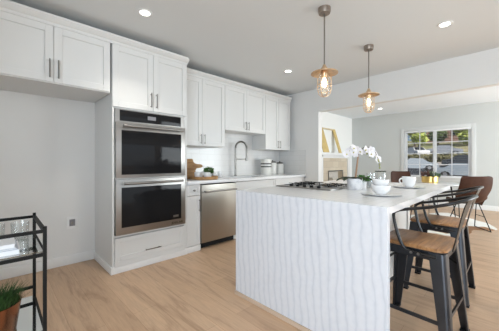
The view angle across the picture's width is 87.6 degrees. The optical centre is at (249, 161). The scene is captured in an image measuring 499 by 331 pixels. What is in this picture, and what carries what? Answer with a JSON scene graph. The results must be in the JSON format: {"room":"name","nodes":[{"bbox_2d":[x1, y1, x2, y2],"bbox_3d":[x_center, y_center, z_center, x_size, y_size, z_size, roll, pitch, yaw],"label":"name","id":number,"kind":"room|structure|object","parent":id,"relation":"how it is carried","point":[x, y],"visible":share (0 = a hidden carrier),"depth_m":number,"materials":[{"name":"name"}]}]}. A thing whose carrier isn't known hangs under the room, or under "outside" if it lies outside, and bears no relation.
{"room":"kitchen","nodes":[
{"label":"kitchen","id":0,"kind":"room"},
{"bbox_2d":[0,90,94,269],"bbox_3d":[-1.933,-0.115,3.188,7.100,2.570,0.120,0,0,-44],"label":"wall","id":1,"kind":"structure","parent":0,"point":[47,144],"depth_m":2.84,"materials":[{"name":"paint"}]},
{"bbox_2d":[0,250,94,279],"bbox_3d":[-2.486,1.117,2.552,1.718,0.105,0.015,0,0,-44],"label":"baseboard","id":2,"kind":"structure","parent":1,"relation":"attached to","point":[11,272],"depth_m":2.83,"materials":[{"name":"paint"}]},
{"bbox_2d":[0,10,109,102],"bbox_3d":[-1.984,-0.978,2.573,0.946,0.525,0.684,0,0,-44],"label":"upper cabinet","id":3,"kind":"object","parent":1,"relation":"attached to","point":[37,58],"visible":1,"depth_m":2.38,"materials":[{"name":"paint"}]},
{"bbox_2d":[67,216,77,228],"bbox_3d":[-2.033,0.695,2.984,0.106,0.140,0.030,0,0,-44],"label":"outlet box","id":4,"kind":"object","parent":1,"relation":"attached to","point":[72,221],"visible":1,"depth_m":2.99,"materials":[{"name":"paint"}]},
{"bbox_2d":[186,75,224,147],"bbox_3d":[-0.802,-0.738,3.925,0.853,1.005,0.383,0,0,-44],"label":"upper cabinet","id":5,"kind":"object","parent":1,"relation":"attached to","point":[205,116],"visible":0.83,"depth_m":3.85,"materials":[{"name":"paint"}]},
{"bbox_2d":[187,68,291,101],"bbox_3d":[-0.062,-1.264,4.422,2.530,0.088,0.058,0,0,-44],"label":"trim","id":6,"kind":"structure","parent":5,"relation":"attached to","point":[195,73],"depth_m":4.22,"materials":[{"name":"paint"}]},
{"bbox_2d":[225,85,264,135],"bbox_3d":[-0.155,-0.875,4.559,0.953,0.730,0.383,0,0,-44],"label":"upper cabinet","id":7,"kind":"object","parent":1,"relation":"attached to","point":[244,110],"visible":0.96,"depth_m":4.41,"materials":[{"name":"paint"}]},
{"bbox_2d":[187,133,305,175],"bbox_3d":[-0.068,-0.150,4.461,2.655,0.800,0.670,0,0,-44],"label":"backsplash","id":8,"kind":"structure","parent":1,"relation":"attached to","point":[222,159],"depth_m":4.82,"materials":[{"name":"white tile"}]},
{"bbox_2d":[252,96,289,150],"bbox_3d":[0.456,-0.738,5.157,0.753,1.005,0.383,0,0,-44],"label":"upper cabinet","id":9,"kind":"object","parent":1,"relation":"attached to","point":[276,137],"visible":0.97,"depth_m":5.00,"materials":[{"name":"paint"}]},
{"bbox_2d":[200,182,233,184],"bbox_3d":[-0.652,0.693,3.907,0.616,0.775,0.585,0,0,-44],"label":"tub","id":10,"kind":"object","parent":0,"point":[222,182],"depth_m":3.69,"materials":[{"name":"silver metal"}]},
{"bbox_2d":[0,204,498,330],"bbox_3d":[2.003,1.220,2.185,11.320,0.100,7.520,0,0,-44],"label":"floor","id":11,"kind":"structure","parent":0,"point":[194,291],"depth_m":2.25,"materials":[{"name":"brown wood"}]},
{"bbox_2d":[0,212,46,330],"bbox_3d":[-1.433,0.740,1.144,0.820,0.860,0.498,0,0,-44],"label":"bar cart","id":12,"kind":"object","parent":11,"relation":"on","point":[30,318],"visible":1,"depth_m":1.31,"materials":[{"name":"black metal"}]},
{"bbox_2d":[0,241,19,256],"bbox_3d":[-1.246,0.418,1.175,0.305,0.022,0.182,0,0,-44],"label":"book","id":13,"kind":"object","parent":12,"relation":"on","point":[12,252],"visible":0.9,"depth_m":1.20,"materials":[{"name":"white paper"}]},
{"bbox_2d":[0,239,17,251],"bbox_3d":[-1.246,0.403,1.175,0.291,0.008,0.182,0,0,-44],"label":"book","id":14,"kind":"object","parent":13,"relation":"on","point":[16,246],"visible":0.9,"depth_m":1.20,"materials":[{"name":"white paper"}]},
{"bbox_2d":[0,238,15,250],"bbox_3d":[-1.247,0.388,1.174,0.277,0.020,0.182,0,0,-44],"label":"book","id":15,"kind":"object","parent":14,"relation":"on","point":[9,243],"visible":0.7,"depth_m":1.21,"materials":[{"name":"white paper"}]},
{"bbox_2d":[0,278,31,330],"bbox_3d":[-1.208,0.704,1.208,0.299,0.212,0.302,0,0,-44],"label":"potted grass","id":16,"kind":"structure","parent":12,"relation":"on","point":[10,302],"depth_m":1.22,"materials":[{"name":"leaf"},{"name":"terracotta"},{"name":"soil"}]},
{"bbox_2d":[0,294,21,330],"bbox_3d":[-1.202,0.738,1.210,0.216,0.144,0.216,0,0,-44],"label":"pot","id":17,"kind":"object","parent":16,"relation":"attached to","point":[9,314],"depth_m":1.21,"materials":[{"name":"orange ceramic"}]},
{"bbox_2d":[0,235,42,260],"bbox_3d":[-1.433,0.432,1.144,0.780,0.006,0.458,0,0,-44],"label":"glass shelf","id":18,"kind":"object","parent":12,"relation":"attached to","point":[29,245],"depth_m":1.28,"materials":[{"name":"clear glass"}]},
{"bbox_2d":[15,296,42,330],"bbox_3d":[-1.433,0.813,1.144,0.780,0.005,0.458,0,0,-44],"label":"shelf","id":19,"kind":"object","parent":12,"relation":"attached to","point":[30,318],"depth_m":1.36,"materials":[{"name":"white"}]},
{"bbox_2d":[94,43,186,274],"bbox_3d":[-1.323,-0.035,3.208,0.891,2.410,0.702,0,0,-44],"label":"tall cabinet","id":20,"kind":"object","parent":11,"relation":"on","point":[139,81],"visible":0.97,"depth_m":2.94,"materials":[{"name":"paint"}]},
{"bbox_2d":[0,0,189,64],"bbox_3d":[-2.395,-1.274,1.933,4.283,0.088,0.346,0,0,-44],"label":"trim","id":21,"kind":"structure","parent":20,"relation":"attached to","point":[8,6],"depth_m":2.50,"materials":[{"name":"paint"}]},
{"bbox_2d":[114,108,184,235],"bbox_3d":[-1.268,0.103,3.148,0.810,1.333,0.628,0,0,-44],"label":"double wall oven","id":22,"kind":"object","parent":20,"relation":"in","point":[149,148],"visible":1,"depth_m":2.92,"materials":[{"name":"metal"}]},
{"bbox_2d":[187,184,200,253],"bbox_3d":[-0.937,0.730,3.602,0.207,0.880,0.679,0,0,-44],"label":"base cabinet","id":23,"kind":"object","parent":11,"relation":"on","point":[193,191],"visible":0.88,"depth_m":3.39,"materials":[{"name":"paint"}]},
{"bbox_2d":[200,182,236,247],"bbox_3d":[-0.616,0.737,3.871,0.616,0.863,0.687,0,0,-44],"label":"dishwasher","id":24,"kind":"object","parent":11,"relation":"on","point":[217,200],"visible":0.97,"depth_m":3.64,"materials":[{"name":"metal"}]},
{"bbox_2d":[233,179,274,238],"bbox_3d":[-0.086,0.730,4.434,0.918,0.880,0.679,0,0,-44],"label":"base cabinet","id":25,"kind":"object","parent":11,"relation":"on","point":[269,182],"visible":0.16,"depth_m":4.17,"materials":[{"name":"paint"}]},
{"bbox_2d":[187,174,305,184],"bbox_3d":[-0.066,0.270,4.451,2.640,0.040,0.662,0,0,-44],"label":"countertop","id":26,"kind":"structure","parent":25,"relation":"on","point":[277,176],"depth_m":4.19,"materials":[{"name":"stone"}]},
{"bbox_2d":[187,159,202,176],"bbox_3d":[-0.903,0.101,4.034,0.415,0.300,0.088,0,0,-44],"label":"cutting board","id":27,"kind":"object","parent":26,"relation":"on","point":[191,166],"visible":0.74,"depth_m":4.03,"materials":[{"name":"brown wood"}]},
{"bbox_2d":[190,175,217,179],"bbox_3d":[-0.660,0.228,3.776,0.412,0.045,0.412,0,0,-44],"label":"serving tray","id":28,"kind":"object","parent":26,"relation":"on","point":[212,177],"visible":0.91,"depth_m":3.61,"materials":[{"name":"brown wood"}]},
{"bbox_2d":[194,172,200,176],"bbox_3d":[-0.736,0.193,3.703,0.100,0.090,0.100,0,0,-44],"label":"cup","id":29,"kind":"object","parent":28,"relation":"on","point":[197,174],"visible":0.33,"depth_m":3.66,"materials":[{"name":"white ceramic"}]},
{"bbox_2d":[203,172,209,176],"bbox_3d":[-0.605,0.193,3.698,0.100,0.090,0.100,0,0,-44],"label":"cup","id":30,"kind":"object","parent":28,"relation":"on","point":[206,174],"visible":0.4,"depth_m":3.66,"materials":[{"name":"white ceramic"}]},
{"bbox_2d":[203,167,213,176],"bbox_3d":[-0.606,0.148,3.869,0.175,0.179,0.170,0,0,-44],"label":"boxwood plant","id":31,"kind":"object","parent":28,"relation":"on","point":[207,169],"visible":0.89,"depth_m":3.84,"materials":[{"name":"green plant"}]},
{"bbox_2d":[234,141,247,175],"bbox_3d":[-0.156,-0.063,4.600,0.241,0.626,0.142,0,0,-19],"label":"faucet","id":32,"kind":"object","parent":26,"relation":"on","point":[238,142],"visible":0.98,"depth_m":4.59,"materials":[{"name":"silver metal"}]},
{"bbox_2d":[261,158,271,174],"bbox_3d":[0.321,0.088,5.032,0.209,0.323,0.209,0,0,-44],"label":"canister","id":33,"kind":"object","parent":26,"relation":"on","point":[266,163],"visible":0.97,"depth_m":4.94,"materials":[{"name":"white ceramic"}]},
{"bbox_2d":[271,160,276,174],"bbox_3d":[0.465,0.106,5.242,0.160,0.288,0.160,0,0,-44],"label":"canister","id":34,"kind":"object","parent":26,"relation":"on","point":[274,165],"visible":0.82,"depth_m":5.17,"materials":[{"name":"white ceramic"}]},
{"bbox_2d":[277,161,283,173],"bbox_3d":[0.629,0.116,5.403,0.160,0.268,0.160,0,0,-44],"label":"canister","id":35,"kind":"object","parent":26,"relation":"on","point":[280,167],"visible":0.84,"depth_m":5.34,"materials":[{"name":"white ceramic"}]},
{"bbox_2d":[275,177,303,185],"bbox_3d":[0.559,0.730,5.066,0.882,0.880,0.679,0,0,-44],"label":"base cabinet","id":36,"kind":"object","parent":11,"relation":"on","point":[281,181],"visible":0.16,"depth_m":4.80,"materials":[{"name":"paint"}]},
{"bbox_2d":[322,152,352,180],"bbox_3d":[2.462,0.455,7.547,1.880,1.430,0.259,0,0,-44],"label":"fireplace","id":37,"kind":"object","parent":11,"relation":"on","point":[335,166],"visible":0.35,"depth_m":7.51,"materials":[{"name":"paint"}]},
{"bbox_2d":[322,127,341,152],"bbox_3d":[2.266,-0.617,7.362,1.020,0.710,0.240,0,0,-44],"label":"gilt frame","id":38,"kind":"object","parent":37,"relation":"on","point":[325,148],"visible":0.7,"depth_m":7.23,"materials":[{"name":"gold wood"}]},
{"bbox_2d":[322,152,352,155],"bbox_3d":[2.462,-0.225,7.547,1.880,0.070,0.259,0,0,-44],"label":"mantel shelf","id":39,"kind":"object","parent":37,"relation":"attached to","point":[323,153],"depth_m":7.21,"materials":[{"name":"paint"}]},
{"bbox_2d":[234,180,449,330],"bbox_3d":[1.010,0.710,2.549,1.970,0.920,1.257,0,0,-44],"label":"kitchen island","id":40,"kind":"object","parent":11,"relation":"on","point":[311,259],"visible":0.84,"depth_m":1.78,"materials":[{"name":"stone"}]},
{"bbox_2d":[242,180,449,213],"bbox_3d":[1.030,0.270,2.563,1.922,0.040,1.249,0,0,-44],"label":"island countertop","id":41,"kind":"structure","parent":40,"relation":"on","point":[410,196],"depth_m":2.06,"materials":[{"name":"stone"}]},
{"bbox_2d":[276,181,346,190],"bbox_3d":[0.682,0.235,2.662,0.540,0.029,0.610,0,0,-44],"label":"cooktop","id":42,"kind":"object","parent":41,"relation":"in","point":[307,184],"visible":0.97,"depth_m":2.55,"materials":[{"name":"metal"}]},
{"bbox_2d":[336,144,380,189],"bbox_3d":[0.982,0.043,2.372,0.340,0.415,0.309,0,0,-44],"label":"orchid plant","id":43,"kind":"object","parent":41,"relation":"on","point":[353,183],"visible":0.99,"depth_m":2.36,"materials":[{"name":"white plant"}]},
{"bbox_2d":[357,175,369,188],"bbox_3d":[1.051,0.183,2.412,0.122,0.133,0.139,0,0,-3],"label":"potted plant","id":44,"kind":"object","parent":41,"relation":"on","point":[364,183],"visible":0.5,"depth_m":2.39,"materials":[{"name":"green plant"}]},
{"bbox_2d":[360,191,402,195],"bbox_3d":[1.000,0.244,1.980,0.290,0.011,0.290,0,0,-44],"label":"plate","id":45,"kind":"object","parent":41,"relation":"on","point":[364,192],"visible":0.8,"depth_m":1.94,"materials":[{"name":"white ceramic"}]},
{"bbox_2d":[371,184,390,193],"bbox_3d":[1.000,0.208,1.980,0.140,0.068,0.140,0,0,-44],"label":"bowl","id":46,"kind":"object","parent":45,"relation":"on","point":[377,189],"visible":0.91,"depth_m":1.93,"materials":[{"name":"white ceramic"}]},
{"bbox_2d":[372,179,389,185],"bbox_3d":[1.000,0.164,1.980,0.120,0.061,0.120,0,0,-44],"label":"bowl","id":47,"kind":"object","parent":46,"relation":"on","point":[380,182],"visible":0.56,"depth_m":1.94,"materials":[{"name":"white ceramic"}]},
{"bbox_2d":[393,185,425,187],"bbox_3d":[1.563,0.244,2.548,0.282,0.011,0.282,0,0,-44],"label":"plate","id":48,"kind":"object","parent":41,"relation":"on","point":[401,186],"visible":0.83,"depth_m":2.55,"materials":[{"name":"white ceramic"}]},
{"bbox_2d":[399,176,415,186],"bbox_3d":[1.556,0.194,2.550,0.129,0.098,0.134,0,0,-44],"label":"cup","id":49,"kind":"object","parent":48,"relation":"on","point":[408,181],"visible":1,"depth_m":2.51,"materials":[{"name":"white ceramic"}]},
{"bbox_2d":[391,171,410,206],"bbox_3d":[3.903,0.704,6.596,0.484,0.933,0.586,0,0,16],"label":"dining chair","id":50,"kind":"object","parent":11,"relation":"on","point":[395,175],"visible":0.28,"depth_m":6.83,"materials":[{"name":"brown leather"}]},
{"bbox_2d":[390,195,478,330],"bbox_3d":[1.201,0.688,1.787,0.504,0.965,0.555,0,0,-41],"label":"counter stool","id":51,"kind":"object","parent":11,"relation":"on","point":[442,252],"visible":0.86,"depth_m":1.70,"materials":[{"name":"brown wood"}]},
{"bbox_2d":[403,186,483,307],"bbox_3d":[1.788,0.688,2.398,0.504,0.965,0.555,0,0,-44],"label":"counter stool","id":52,"kind":"object","parent":11,"relation":"on","point":[446,224],"visible":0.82,"depth_m":2.34,"materials":[{"name":"metal"}]},
{"bbox_2d":[410,213,497,235],"bbox_3d":[3.756,1.167,5.044,2.105,0.006,1.423,0,0,-21],"label":"cowhide rug","id":53,"kind":"object","parent":11,"relation":"on","point":[483,225],"visible":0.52,"depth_m":4.77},
{"bbox_2d":[402,181,458,217],"bbox_3d":[3.675,0.791,5.223,1.060,0.746,1.060,0,0,-44],"label":"dining table","id":54,"kind":"object","parent":53,"relation":"on","point":[452,184],"visible":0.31,"depth_m":5.05,"materials":[{"name":"white paint"}]},
{"bbox_2d":[420,170,440,182],"bbox_3d":[3.696,0.287,5.312,0.328,0.262,0.346,0,0,-44],"label":"succulent planter","id":55,"kind":"object","parent":54,"relation":"on","point":[428,177],"visible":0.99,"depth_m":5.24,"materials":[{"name":"gold metal"}]},
{"bbox_2d":[421,176,438,182],"bbox_3d":[3.680,0.355,5.304,0.290,0.125,0.290,0,0,-44],"label":"bowl","id":56,"kind":"object","parent":55,"relation":"attached to","point":[426,179],"depth_m":5.20,"materials":[{"name":"gold metal"}]},
{"bbox_2d":[446,176,492,231],"bbox_3d":[3.805,0.697,4.543,0.484,0.933,0.586,0,0,12],"label":"dining chair","id":57,"kind":"object","parent":53,"relation":"on","point":[465,181],"visible":0.54,"depth_m":4.31,"materials":[{"name":"brown leather"}]},
{"bbox_2d":[10,0,498,95],"bbox_3d":[0.619,-1.500,0.669,7.220,0.200,7.290,0,0,-44],"label":"ceiling","id":58,"kind":"structure","parent":0,"point":[248,42],"depth_m":2.77,"materials":[{"name":"paint"}]},
{"bbox_2d":[137,8,152,16],"bbox_3d":[-0.979,-1.396,2.434,0.136,0.008,0.136,0,0,-44],"label":"recessed light","id":59,"kind":"object","parent":58,"relation":"in","point":[144,12],"visible":1,"depth_m":2.43,"materials":[{"name":"paint"}]},
{"bbox_2d":[311,5,337,96],"bbox_3d":[0.682,-0.995,2.368,0.240,0.810,0.240,0,0,-44],"label":"pendant lamp","id":60,"kind":"object","parent":58,"relation":"hanging from","point":[324,72],"visible":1,"depth_m":2.36,"materials":[{"name":"brown metal"}]},
{"bbox_2d":[321,64,327,77],"bbox_3d":[0.682,-0.828,2.368,0.056,0.125,0.055,0,0,-44],"label":"socket","id":61,"kind":"object","parent":60,"relation":"attached to","point":[324,72],"depth_m":2.35,"materials":[{"name":"gold metal"}]},
{"bbox_2d":[358,44,379,112],"bbox_3d":[1.438,-0.995,3.137,0.240,0.810,0.240,0,0,-44],"label":"pendant lamp","id":62,"kind":"object","parent":58,"relation":"hanging from","point":[368,94],"visible":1,"depth_m":3.13,"materials":[{"name":"brown metal"}]},
{"bbox_2d":[366,88,370,98],"bbox_3d":[1.438,-0.828,3.137,0.056,0.125,0.055,0,0,-44],"label":"socket","id":63,"kind":"object","parent":62,"relation":"attached to","point":[368,90],"depth_m":3.12,"materials":[{"name":"gold metal"}]},
{"bbox_2d":[437,20,452,27],"bbox_3d":[1.984,-1.396,2.638,0.136,0.008,0.136,0,0,-44],"label":"recessed light","id":64,"kind":"object","parent":58,"relation":"in","point":[449,22],"visible":1,"depth_m":2.63,"materials":[{"name":"paint"}]},
{"bbox_2d":[322,112,351,176],"bbox_3d":[1.993,-0.135,7.355,4.100,2.610,0.120,0,0,-44],"label":"wall","id":65,"kind":"structure","parent":0,"point":[342,125],"depth_m":8.00,"materials":[{"name":"paint"}]},
{"bbox_2d":[287,48,498,181],"bbox_3d":[3.082,-0.135,3.228,0.120,2.610,7.300,0,0,-44],"label":"wall header","id":66,"kind":"structure","parent":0,"point":[477,70],"depth_m":4.04,"materials":[{"name":"paint"}]},
{"bbox_2d":[317,112,321,181],"bbox_3d":[1.349,0.105,4.998,0.129,2.130,0.025,0,0,-44],"label":"trim","id":67,"kind":"structure","parent":66,"relation":"attached to","point":[319,114],"depth_m":4.97,"materials":[{"name":"paint"}]},
{"bbox_2d":[328,86,498,118],"bbox_3d":[4.582,-1.540,4.711,4.100,0.200,7.520,0,0,-44],"label":"ceiling","id":68,"kind":"structure","parent":0,"point":[488,94],"depth_m":6.40,"materials":[{"name":"paint"}]},
{"bbox_2d":[352,101,498,205],"bbox_3d":[6.046,-0.135,6.061,0.120,2.610,7.400,0,0,-44],"label":"wall","id":69,"kind":"structure","parent":0,"point":[381,132],"depth_m":7.23,"materials":[{"name":"paint"}]},
{"bbox_2d":[401,123,475,181],"bbox_3d":[5.031,-0.228,7.033,0.150,1.475,1.690,0,0,-44],"label":"window","id":70,"kind":"structure","parent":69,"relation":"in","point":[451,178],"depth_m":6.96,"materials":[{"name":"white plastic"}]},
{"bbox_2d":[405,127,470,175],"bbox_3d":[5.025,-0.258,7.027,0.038,1.236,1.474,0,0,-44],"label":"window blind","id":71,"kind":"object","parent":70,"relation":"attached to","point":[463,127],"visible":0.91,"depth_m":6.81,"materials":[{"name":"white plastic"}]},
{"bbox_2d":[420,200,498,211],"bbox_3d":[5.962,1.110,6.049,0.016,0.120,7.300,0,0,-44],"label":"baseboard","id":72,"kind":"structure","parent":69,"relation":"attached to","point":[483,207],"depth_m":6.38,"materials":[{"name":"paint"}]},
{"label":"outside","id":73,"kind":"structure","parent":0,"visible":0},
{"bbox_2d":[408,141,467,153],"bbox_3d":[33.445,-2.995,53.746,27.000,4.670,190.000,0,0,-44],"label":"bank","id":74,"kind":"object","parent":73,"point":[454,144],"visible":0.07,"depth_m":44.85,"materials":[{"name":"green plant"}]},
{"bbox_2d":[411,132,428,146],"bbox_3d":[28.904,-3.625,44.211,2.623,3.030,2.871,0,0,-44],"label":"tree","id":75,"kind":"object","parent":74,"relation":"on","point":[414,138],"visible":0.8,"depth_m":43.74,"materials":[{"name":"green plant"}]},
{"bbox_2d":[427,131,449,144],"bbox_3d":[33.355,-4.441,46.125,3.418,3.456,3.508,0,0,-44],"label":"tree","id":76,"kind":"object","parent":74,"relation":"on","point":[441,137],"visible":0.54,"depth_m":45.23,"materials":[{"name":"green plant"}]},
{"bbox_2d":[426,130,458,142],"bbox_3d":[40.508,-6.380,52.965,8.800,5.900,7.000,0,0,-44],"label":"brick house","id":77,"kind":"structure","parent":74,"relation":"on","point":[454,136],"depth_m":49.52,"materials":[{"name":"brick"}]},
{"bbox_2d":[453,129,467,135],"bbox_3d":[35.189,-4.994,42.060,4.108,4.952,4.320,0,0,-44],"label":"tree","id":78,"kind":"object","parent":74,"relation":"on","point":[457,131],"visible":0.06,"depth_m":42.38,"materials":[{"name":"green plant"}]},
{"bbox_2d":[457,130,467,145],"bbox_3d":[33.360,-3.537,39.624,2.823,2.857,2.804,0,0,-44],"label":"tree","id":79,"kind":"object","parent":74,"relation":"on","point":[465,137],"visible":0.41,"depth_m":39.57,"materials":[{"name":"green plant"}]},
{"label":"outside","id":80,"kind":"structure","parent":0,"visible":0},
{"bbox_2d":[410,154,466,175],"bbox_3d":[13.259,0.605,26.980,39.300,3.530,120.000,0,0,-44],"label":"street","id":81,"kind":"structure","parent":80,"point":[425,169],"depth_m":31.48,"materials":[{"name":"grey asphalt"}]},
{"bbox_2d":[408,168,426,174],"bbox_3d":[16.611,1.320,26.344,4.300,1.440,1.730,0,0,36],"label":"car","id":82,"kind":"object","parent":81,"relation":"on","point":[411,170],"visible":0.06,"depth_m":25.61,"materials":[{"name":"grey paint"}]},
{"bbox_2d":[408,147,429,154],"bbox_3d":[25.449,-1.530,39.758,1.730,1.440,4.300,0,0,6],"label":"car","id":83,"kind":"object","parent":81,"relation":"on","point":[410,150],"visible":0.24,"depth_m":38.70,"materials":[{"name":"white paint"}]},
{"bbox_2d":[408,158,439,169],"bbox_3d":[20.343,0.256,31.538,4.300,1.440,1.730,0,0,41],"label":"car","id":84,"kind":"object","parent":81,"relation":"on","point":[410,160],"visible":0.51,"depth_m":30.69,"materials":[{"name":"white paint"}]},
{"bbox_2d":[408,152,467,161],"bbox_3d":[24.194,-0.514,35.612,1.691,1.719,13.586,0,0,-44],"label":"hedge","id":85,"kind":"object","parent":81,"relation":"on","point":[440,157],"visible":0.23,"depth_m":34.69,"materials":[{"name":"green plant"}]},
{"bbox_2d":[427,145,463,153],"bbox_3d":[28.543,-1.720,38.028,4.300,1.440,1.730,0,0,44],"label":"car","id":86,"kind":"object","parent":81,"relation":"on","point":[445,149],"visible":0.59,"depth_m":37.25,"materials":[{"name":"silver metal"}]},
{"bbox_2d":[437,163,467,175],"bbox_3d":[21.488,0.826,26.081,1.730,1.440,4.300,0,0,-32],"label":"car","id":87,"kind":"object","parent":81,"relation":"on","point":[458,169],"visible":0.37,"depth_m":26.02,"materials":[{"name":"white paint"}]},
{"bbox_2d":[441,155,467,165],"bbox_3d":[24.707,-0.086,29.654,1.730,1.440,4.300,0,0,-42],"label":"car","id":88,"kind":"object","parent":81,"relation":"on","point":[458,158],"visible":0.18,"depth_m":29.55,"materials":[{"name":"grey paint"}]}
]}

